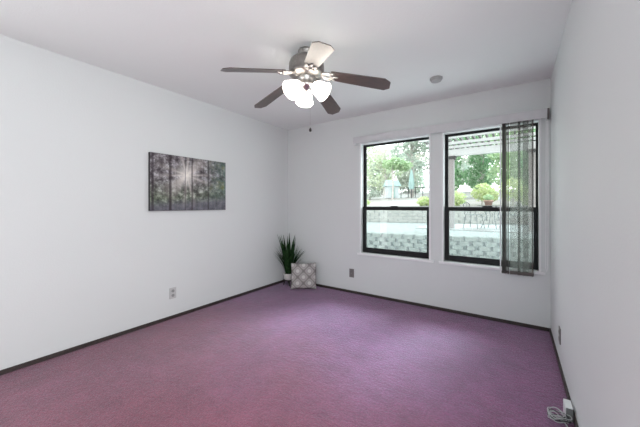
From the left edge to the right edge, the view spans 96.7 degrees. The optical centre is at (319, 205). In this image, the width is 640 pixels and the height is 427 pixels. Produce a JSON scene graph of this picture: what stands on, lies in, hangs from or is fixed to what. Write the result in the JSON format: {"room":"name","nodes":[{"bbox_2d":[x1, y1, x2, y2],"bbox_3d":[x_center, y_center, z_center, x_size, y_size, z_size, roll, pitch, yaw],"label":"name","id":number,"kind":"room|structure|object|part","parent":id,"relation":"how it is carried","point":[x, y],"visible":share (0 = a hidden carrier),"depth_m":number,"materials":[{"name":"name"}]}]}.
{"room":"empty bedroom","nodes":[
{"label":"empty bedroom","id":0,"kind":"room"},
{"bbox_2d":[0,35,287,369],"bbox_3d":[-1.913,-0.003,2.718,0.140,2.440,4.995,0,0,34],"label":"wall","id":1,"kind":"structure","parent":0,"point":[84,258],"depth_m":2.57,"materials":[{"name":"paint"}]},
{"bbox_2d":[0,280,283,374],"bbox_3d":[-1.553,1.200,3.108,0.012,0.034,3.665,0,0,34],"label":"baseboard","id":2,"kind":"structure","parent":1,"relation":"attached to","point":[44,358],"depth_m":2.63,"materials":[{"name":"brown wood"}]},
{"bbox_2d":[169,287,175,298],"bbox_3d":[-1.584,0.945,3.065,0.010,0.118,0.072,0,0,34],"label":"wall outlet","id":3,"kind":"object","parent":1,"relation":"attached to","point":[172,291],"visible":1,"depth_m":3.06,"materials":[{"name":"plastic"}]},
{"bbox_2d":[148,152,225,210],"bbox_3d":[-1.457,-0.239,3.227,0.031,0.592,0.904,0,0,34],"label":"picture","id":4,"kind":"object","parent":1,"relation":"attached to","point":[175,183],"visible":1,"depth_m":3.14},
{"bbox_2d":[0,0,571,129],"bbox_3d":[-0.485,-1.283,1.738,3.604,0.120,4.995,0,0,34],"label":"ceiling","id":5,"kind":"structure","parent":0,"point":[182,47],"depth_m":2.11,"materials":[{"name":"paint"}]},
{"bbox_2d":[221,41,390,131],"bbox_3d":[-0.119,-0.902,2.292,1.234,0.643,1.244,0,0,34],"label":"ceiling fan","id":6,"kind":"object","parent":5,"relation":"hanging from","point":[306,67],"visible":1,"depth_m":2.19,"materials":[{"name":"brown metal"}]},
{"bbox_3d":[-0.472,-0.970,2.046,0.452,0.118,0.135,0,0,-30],"label":"blade","id":7,"kind":"part","parent":6,"relation":"part of","materials":[{"name":"brown wood"}]},
{"bbox_3d":[-0.420,-0.970,2.540,0.452,0.118,0.135,0,0,42],"label":"blade","id":8,"kind":"part","parent":6,"relation":"part of","materials":[{"name":"brown wood"}]},
{"bbox_3d":[-0.213,-0.887,2.186,0.147,0.154,0.153,0,0,34],"label":"lamp shade","id":9,"kind":"part","parent":6,"relation":"part of","materials":[{"name":"white glass"}]},
{"bbox_3d":[-0.129,-0.887,2.389,0.154,0.154,0.154,0,0,34],"label":"lamp shade","id":10,"kind":"part","parent":6,"relation":"part of","materials":[{"name":"white glass"}]},
{"bbox_3d":[-0.019,-0.970,1.844,0.135,0.118,0.452,0,0,-12],"label":"blade","id":11,"kind":"part","parent":6,"relation":"part of","materials":[{"name":"brown wood"}]},
{"bbox_3d":[0.011,-0.887,2.215,0.152,0.154,0.150,0,0,34],"label":"lamp shade","id":12,"kind":"part","parent":6,"relation":"part of","materials":[{"name":"white glass"}]},
{"bbox_3d":[0.065,-0.970,2.643,0.135,0.118,0.452,0,0,24],"label":"blade","id":13,"kind":"part","parent":6,"relation":"part of","materials":[{"name":"brown wood"}]},
{"bbox_3d":[0.313,-0.970,2.213,0.452,0.118,0.135,0,0,6],"label":"blade","id":14,"kind":"part","parent":6,"relation":"part of","materials":[{"name":"brown wood"}]},
{"bbox_2d":[430,75,442,82],"bbox_3d":[1.119,-1.205,2.741,0.116,0.036,0.116,0,0,34],"label":"smoke detector","id":15,"kind":"object","parent":5,"relation":"attached to","point":[435,79],"visible":1,"depth_m":2.71,"materials":[{"name":"plastic"}]},
{"bbox_2d":[0,281,573,426],"bbox_3d":[-0.485,1.277,1.738,3.604,0.120,4.995,0,0,34],"label":"floor","id":16,"kind":"structure","parent":0,"point":[278,355],"depth_m":2.06,"materials":[{"name":"carpet"}]},
{"bbox_2d":[291,263,315,288],"bbox_3d":[-0.239,1.030,4.158,0.376,0.365,0.138,0,0,-2],"label":"throw pillow","id":17,"kind":"object","parent":16,"relation":"on","point":[303,275],"visible":1,"depth_m":4.12,"materials":[{"name":"beige fabric"}]},
{"bbox_2d":[547,407,571,426],"bbox_3d":[1.296,1.191,1.528,0.109,0.047,0.296,0,0,34],"label":"coiled cable","id":18,"kind":"object","parent":16,"relation":"on","point":[562,419],"visible":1,"depth_m":1.59,"materials":[{"name":"grey plastic"}]},
{"bbox_2d":[563,398,572,421],"bbox_3d":[1.423,1.176,1.634,0.035,0.078,0.086,0,0,34],"label":"power adapter","id":19,"kind":"object","parent":16,"relation":"on","point":[567,406],"visible":0.8,"depth_m":1.61,"materials":[{"name":"white plastic"}]},
{"bbox_3d":[-0.475,1.173,4.360,0.172,0.090,0.172,0,0,34],"label":"plant stand","id":20,"kind":"object","parent":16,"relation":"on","visible":0},
{"bbox_2d":[276,233,305,279],"bbox_3d":[-0.441,0.778,4.323,0.440,0.700,0.374,0,0,34],"label":"potted plant","id":21,"kind":"object","parent":20,"relation":"on","point":[288,252],"visible":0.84,"depth_m":4.31,"materials":[{"name":"green plant"}]},
{"bbox_3d":[-0.475,1.082,4.360,0.176,0.094,0.176,0,0,34],"label":"pot","id":22,"kind":"part","parent":21,"relation":"part of","materials":[{"name":"white ceramic"}]},
{"bbox_2d":[288,78,550,327],"bbox_3d":[0.889,-0.003,3.739,3.324,2.440,0.140,0,0,34],"label":"wall","id":23,"kind":"structure","parent":0,"point":[324,161],"depth_m":3.54,"materials":[{"name":"paint"}]},
{"bbox_2d":[349,269,353,277],"bbox_3d":[0.439,0.942,3.956,0.072,0.118,0.010,0,0,34],"label":"wall outlet","id":24,"kind":"object","parent":23,"relation":"attached to","point":[351,271],"visible":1,"depth_m":3.95,"materials":[{"name":"plastic"}]},
{"bbox_2d":[357,134,433,262],"bbox_3d":[0.956,-0.086,3.670,0.990,1.521,0.147,0,0,34],"label":"window","id":25,"kind":"structure","parent":23,"relation":"in","point":[378,251],"depth_m":3.65,"materials":[{"name":"black metal"}]},
{"bbox_3d":[0.932,0.661,3.635,0.990,0.028,0.062,0,0,34],"label":"sill","id":26,"kind":"part","parent":25,"relation":"part of","materials":[{"name":"white paint"}]},
{"bbox_3d":[0.961,0.331,3.677,0.882,0.623,0.030,0,0,34],"label":"sash","id":27,"kind":"part","parent":25,"relation":"part of","materials":[{"name":"clear glass"}]},
{"bbox_3d":[0.986,-0.377,3.708,0.868,0.878,0.030,0,0,34],"label":"sash","id":28,"kind":"part","parent":25,"relation":"part of","materials":[{"name":"clear glass"}]},
{"bbox_2d":[316,284,548,331],"bbox_3d":[0.846,1.200,3.676,3.300,0.034,0.012,0,0,34],"label":"baseboard","id":29,"kind":"structure","parent":23,"relation":"attached to","point":[319,285],"depth_m":3.26,"materials":[{"name":"brown wood"}]},
{"bbox_2d":[439,119,544,274],"bbox_3d":[1.814,-0.086,3.081,0.972,1.521,0.147,0,0,34],"label":"window","id":30,"kind":"structure","parent":23,"relation":"in","point":[477,260],"depth_m":3.13,"materials":[{"name":"black metal"}]},
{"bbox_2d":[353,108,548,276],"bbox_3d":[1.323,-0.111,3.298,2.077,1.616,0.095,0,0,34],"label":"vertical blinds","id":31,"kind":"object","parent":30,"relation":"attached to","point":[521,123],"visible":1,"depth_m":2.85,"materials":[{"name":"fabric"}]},
{"bbox_3d":[2.163,-0.097,2.713,0.026,1.473,0.009,0,0,34],"label":"cord","id":32,"kind":"part","parent":31,"relation":"part of","materials":[{"name":"white paint"}]},
{"bbox_3d":[1.844,-0.377,3.119,0.850,0.878,0.030,0,0,34],"label":"sash","id":33,"kind":"part","parent":30,"relation":"part of","materials":[{"name":"clear glass"}]},
{"bbox_3d":[1.819,0.331,3.088,0.864,0.623,0.030,0,0,34],"label":"sash","id":34,"kind":"part","parent":30,"relation":"part of","materials":[{"name":"clear glass"}]},
{"bbox_3d":[1.790,0.661,3.046,0.972,0.028,0.062,0,0,34],"label":"sill","id":35,"kind":"part","parent":30,"relation":"part of","materials":[{"name":"white paint"}]},
{"bbox_2d":[551,0,639,426],"bbox_3d":[0.942,-0.003,0.757,0.140,2.440,4.995,0,0,34],"label":"wall","id":36,"kind":"structure","parent":0,"point":[595,77],"depth_m":1.19,"materials":[{"name":"paint"}]},
{"bbox_2d":[558,326,560,344],"bbox_3d":[1.810,0.982,2.153,0.010,0.118,0.072,0,0,34],"label":"wall outlet","id":37,"kind":"object","parent":36,"relation":"attached to","point":[559,330],"visible":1,"depth_m":2.13,"materials":[{"name":"plastic"}]},
{"bbox_3d":[1.812,0.982,2.152,0.007,0.118,0.072,0,0,34],"label":"plate","id":38,"kind":"part","parent":37,"relation":"part of","materials":[{"name":"plastic"}]},
{"bbox_2d":[549,328,578,426],"bbox_3d":[1.488,1.200,1.686,0.012,0.034,2.565,0,0,34],"label":"baseboard","id":39,"kind":"structure","parent":36,"relation":"attached to","point":[550,331],"depth_m":1.97,"materials":[{"name":"brown wood"}]},
{"label":"outside","id":40,"kind":"structure","parent":0,"visible":0},
{"bbox_3d":[8.190,1.467,17.222,34.000,0.300,30.335,0,0,34],"label":"ground","id":41,"kind":"structure","parent":40,"visible":0},
{"bbox_2d":[367,222,509,259],"bbox_3d":[5.852,1.047,11.169,9.400,0.540,9.960,0,0,34],"label":"terrace","id":42,"kind":"object","parent":41,"relation":"on","point":[403,228],"visible":0.13,"depth_m":8.13,"materials":[{"name":"grey concrete"}]},
{"bbox_2d":[415,224,509,232],"bbox_3d":[7.212,0.769,8.512,7.750,0.055,3.000,0,0,34],"label":"patio","id":43,"kind":"structure","parent":42,"relation":"on","point":[458,227],"depth_m":9.10,"materials":[{"name":"concrete"}]},
{"bbox_2d":[463,202,484,228],"bbox_3d":[4.988,0.308,9.256,0.483,0.873,0.502,0,0,-36],"label":"patio chair","id":44,"kind":"object","parent":43,"relation":"on","point":[465,202],"visible":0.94,"depth_m":9.27,"materials":[{"name":"metal"}]},
{"bbox_2d":[419,126,535,227],"bbox_3d":[5.627,-0.571,6.690,6.300,2.625,3.300,0,0,34],"label":"pergola","id":45,"kind":"object","parent":43,"relation":"on","point":[453,153],"visible":0.2,"depth_m":8.54,"materials":[{"name":"paint"}]},
{"bbox_3d":[4.262,-0.391,9.277,0.200,2.265,0.200,0,0,34],"label":"post","id":46,"kind":"part","parent":45,"relation":"part of","materials":[{"name":"paint"}]},
{"bbox_3d":[6.026,-0.391,8.066,0.200,2.265,0.200,0,0,34],"label":"post","id":47,"kind":"part","parent":45,"relation":"part of","materials":[{"name":"paint"}]},
{"bbox_2d":[481,206,501,228],"bbox_3d":[5.559,0.378,9.187,0.850,0.737,0.850,0,0,34],"label":"patio table","id":48,"kind":"object","parent":43,"relation":"on","point":[482,206],"visible":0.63,"depth_m":9.21,"materials":[{"name":"metal"}]},
{"bbox_2d":[367,232,509,259],"bbox_3d":[3.561,1.047,7.653,9.618,0.540,1.396,0,0,22],"label":"wall","id":49,"kind":"structure","parent":41,"relation":"on","point":[371,236],"depth_m":7.06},
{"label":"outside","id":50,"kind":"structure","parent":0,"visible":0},
{"bbox_2d":[367,190,509,222],"bbox_3d":[7.519,-0.303,18.893,19.000,2.160,20.340,0,0,34],"label":"bank","id":51,"kind":"object","parent":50,"point":[403,200],"visible":0.12,"depth_m":16.25,"materials":[{"name":"soil"}]},
{"bbox_2d":[367,186,380,199],"bbox_3d":[3.288,-0.816,18.868,1.568,0.972,1.163,0,0,34],"label":"shrub","id":52,"kind":"object","parent":51,"relation":"on","point":[371,193],"visible":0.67,"depth_m":18.71,"materials":[{"name":"green plant"}]},
{"bbox_2d":[367,147,382,187],"bbox_3d":[2.783,-2.920,20.176,3.388,5.548,2.454,0,0,34],"label":"tree","id":53,"kind":"object","parent":51,"relation":"on","point":[368,148],"visible":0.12,"depth_m":19.63,"materials":[{"name":"green plant"}]},
{"bbox_2d":[367,150,391,193],"bbox_3d":[5.602,-3.066,26.795,3.081,4.711,2.859,0,0,34],"label":"tree","id":54,"kind":"object","parent":51,"relation":"on","point":[372,167],"visible":0.23,"depth_m":26.33,"materials":[{"name":"green plant"}]},
{"bbox_2d":[367,146,404,195],"bbox_3d":[5.215,-2.576,22.814,3.017,4.330,2.129,0,0,34],"label":"tree","id":55,"kind":"object","parent":51,"relation":"on","point":[385,172],"visible":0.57,"depth_m":22.63,"materials":[{"name":"green plant"}]},
{"bbox_2d":[383,180,400,197],"bbox_3d":[5.034,-1.129,19.957,1.100,1.250,0.960,0,0,1],"label":"garden shed","id":56,"kind":"object","parent":51,"relation":"on","point":[388,183],"visible":0.75,"depth_m":19.61,"materials":[{"name":"white wood"}]},
{"bbox_3d":[5.034,-0.929,19.957,0.840,0.850,0.700,0,0,1],"label":"wall panel","id":57,"kind":"part","parent":56,"relation":"part of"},
{"bbox_2d":[382,155,412,199],"bbox_3d":[4.735,-1.542,17.570,1.916,3.059,1.539,0,0,34],"label":"tree","id":58,"kind":"object","parent":51,"relation":"on","point":[400,165],"visible":0.99,"depth_m":17.41,"materials":[{"name":"green plant"}]},
{"bbox_3d":[4.735,-2.537,17.570,1.916,1.070,1.539,0,0,34],"label":"crown","id":59,"kind":"part","parent":58,"relation":"part of","materials":[{"name":"green plant"}]},
{"bbox_2d":[389,141,428,196],"bbox_3d":[6.655,-3.136,20.219,3.588,5.722,2.686,0,0,34],"label":"tree","id":60,"kind":"object","parent":51,"relation":"on","point":[413,146],"visible":0.47,"depth_m":20.12,"materials":[{"name":"green plant"}]},
{"bbox_3d":[6.655,-4.115,20.219,3.588,3.764,2.686,0,0,34],"label":"crown","id":61,"kind":"part","parent":60,"relation":"part of","materials":[{"name":"green plant"}]},
{"bbox_2d":[395,148,425,192],"bbox_3d":[8.493,-3.121,26.754,2.930,4.598,2.911,0,0,34],"label":"tree","id":62,"kind":"object","parent":51,"relation":"on","point":[404,180],"visible":0.38,"depth_m":26.30,"materials":[{"name":"green plant"}]},
{"bbox_2d":[408,169,414,197],"bbox_3d":[6.131,-1.447,19.082,0.369,1.950,0.387,0,0,34],"label":"closed umbrella","id":63,"kind":"object","parent":51,"relation":"on","point":[411,184],"visible":0.95,"depth_m":18.99,"materials":[{"name":"fabric"}]},
{"bbox_2d":[401,187,428,197],"bbox_3d":[6.667,-0.864,19.879,2.079,0.888,0.054,0,0,1],"label":"fence","id":64,"kind":"object","parent":51,"relation":"on","point":[422,191],"visible":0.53,"depth_m":19.86,"materials":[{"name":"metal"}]},
{"bbox_2d":[416,196,428,205],"bbox_3d":[4.932,-0.151,13.209,0.899,0.574,0.664,0,0,1],"label":"shrub","id":65,"kind":"object","parent":51,"relation":"on","point":[423,199],"visible":0.71,"depth_m":13.11,"materials":[{"name":"green plant"}]},
{"bbox_2d":[367,206,509,223],"bbox_3d":[3.860,0.407,13.105,20.668,0.740,1.264,0,0,13],"label":"wall","id":66,"kind":"structure","parent":51,"relation":"on","point":[459,215],"depth_m":12.72,"materials":[{"name":"stone"}]},
{"bbox_2d":[483,194,493,205],"bbox_3d":[7.070,-0.227,11.961,0.449,0.528,0.470,0,0,34],"label":"flower pot","id":67,"kind":"object","parent":66,"relation":"on","point":[488,201],"visible":0.92,"depth_m":11.86,"materials":[{"name":"ceramic"}]},
{"bbox_3d":[7.073,-0.088,11.957,0.370,0.250,0.370,0,0,34],"label":"pot","id":68,"kind":"part","parent":67,"relation":"part of","materials":[{"name":"ceramic"}]},
{"bbox_2d":[449,137,466,189],"bbox_3d":[7.693,-2.511,16.956,1.866,4.932,1.987,0,0,-5],"label":"tree","id":69,"kind":"object","parent":51,"relation":"on","point":[460,175],"visible":0.12,"depth_m":16.60,"materials":[{"name":"green plant"}]},
{"bbox_2d":[451,139,469,182],"bbox_3d":[9.757,-3.005,21.198,2.718,5.073,2.208,0,0,34],"label":"tree","id":70,"kind":"object","parent":51,"relation":"on","point":[465,167],"visible":0.04,"depth_m":20.57,"materials":[{"name":"green plant"}]},
{"bbox_2d":[455,191,466,205],"bbox_3d":[6.071,-0.268,12.864,1.088,0.814,0.828,0,0,34],"label":"shrub","id":71,"kind":"object","parent":51,"relation":"on","point":[459,198],"visible":0.47,"depth_m":12.63,"materials":[{"name":"green plant"}]},
{"bbox_2d":[460,135,495,188],"bbox_3d":[12.925,-3.761,23.475,2.884,5.967,2.775,0,0,34],"label":"tree","id":72,"kind":"object","parent":51,"relation":"on","point":[465,160],"visible":0.09,"depth_m":23.27,"materials":[{"name":"green plant"}]},
{"bbox_2d":[464,133,499,195],"bbox_3d":[9.999,-2.880,17.661,2.315,5.369,2.314,0,0,34],"label":"tree","id":73,"kind":"object","parent":51,"relation":"on","point":[482,163],"visible":0.39,"depth_m":17.49,"materials":[{"name":"green plant"}]},
{"bbox_2d":[469,183,498,204],"bbox_3d":[7.399,-0.485,12.843,1.193,1.127,1.048,0,0,34],"label":"shrub","id":74,"kind":"object","parent":51,"relation":"on","point":[487,189],"visible":0.8,"depth_m":12.68,"materials":[{"name":"green plant"}]},
{"bbox_2d":[484,132,509,199],"bbox_3d":[9.856,-2.498,15.309,1.823,5.019,1.921,0,0,34],"label":"tree","id":75,"kind":"object","parent":51,"relation":"on","point":[496,169],"visible":0.29,"depth_m":15.31,"materials":[{"name":"green plant"}]},
{"bbox_2d":[498,179,509,199],"bbox_3d":[8.770,-0.606,12.516,1.662,1.380,1.228,0,0,34],"label":"shrub","id":76,"kind":"object","parent":51,"relation":"on","point":[505,179],"visible":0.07,"depth_m":12.73,"materials":[{"name":"green plant"}]}
]}

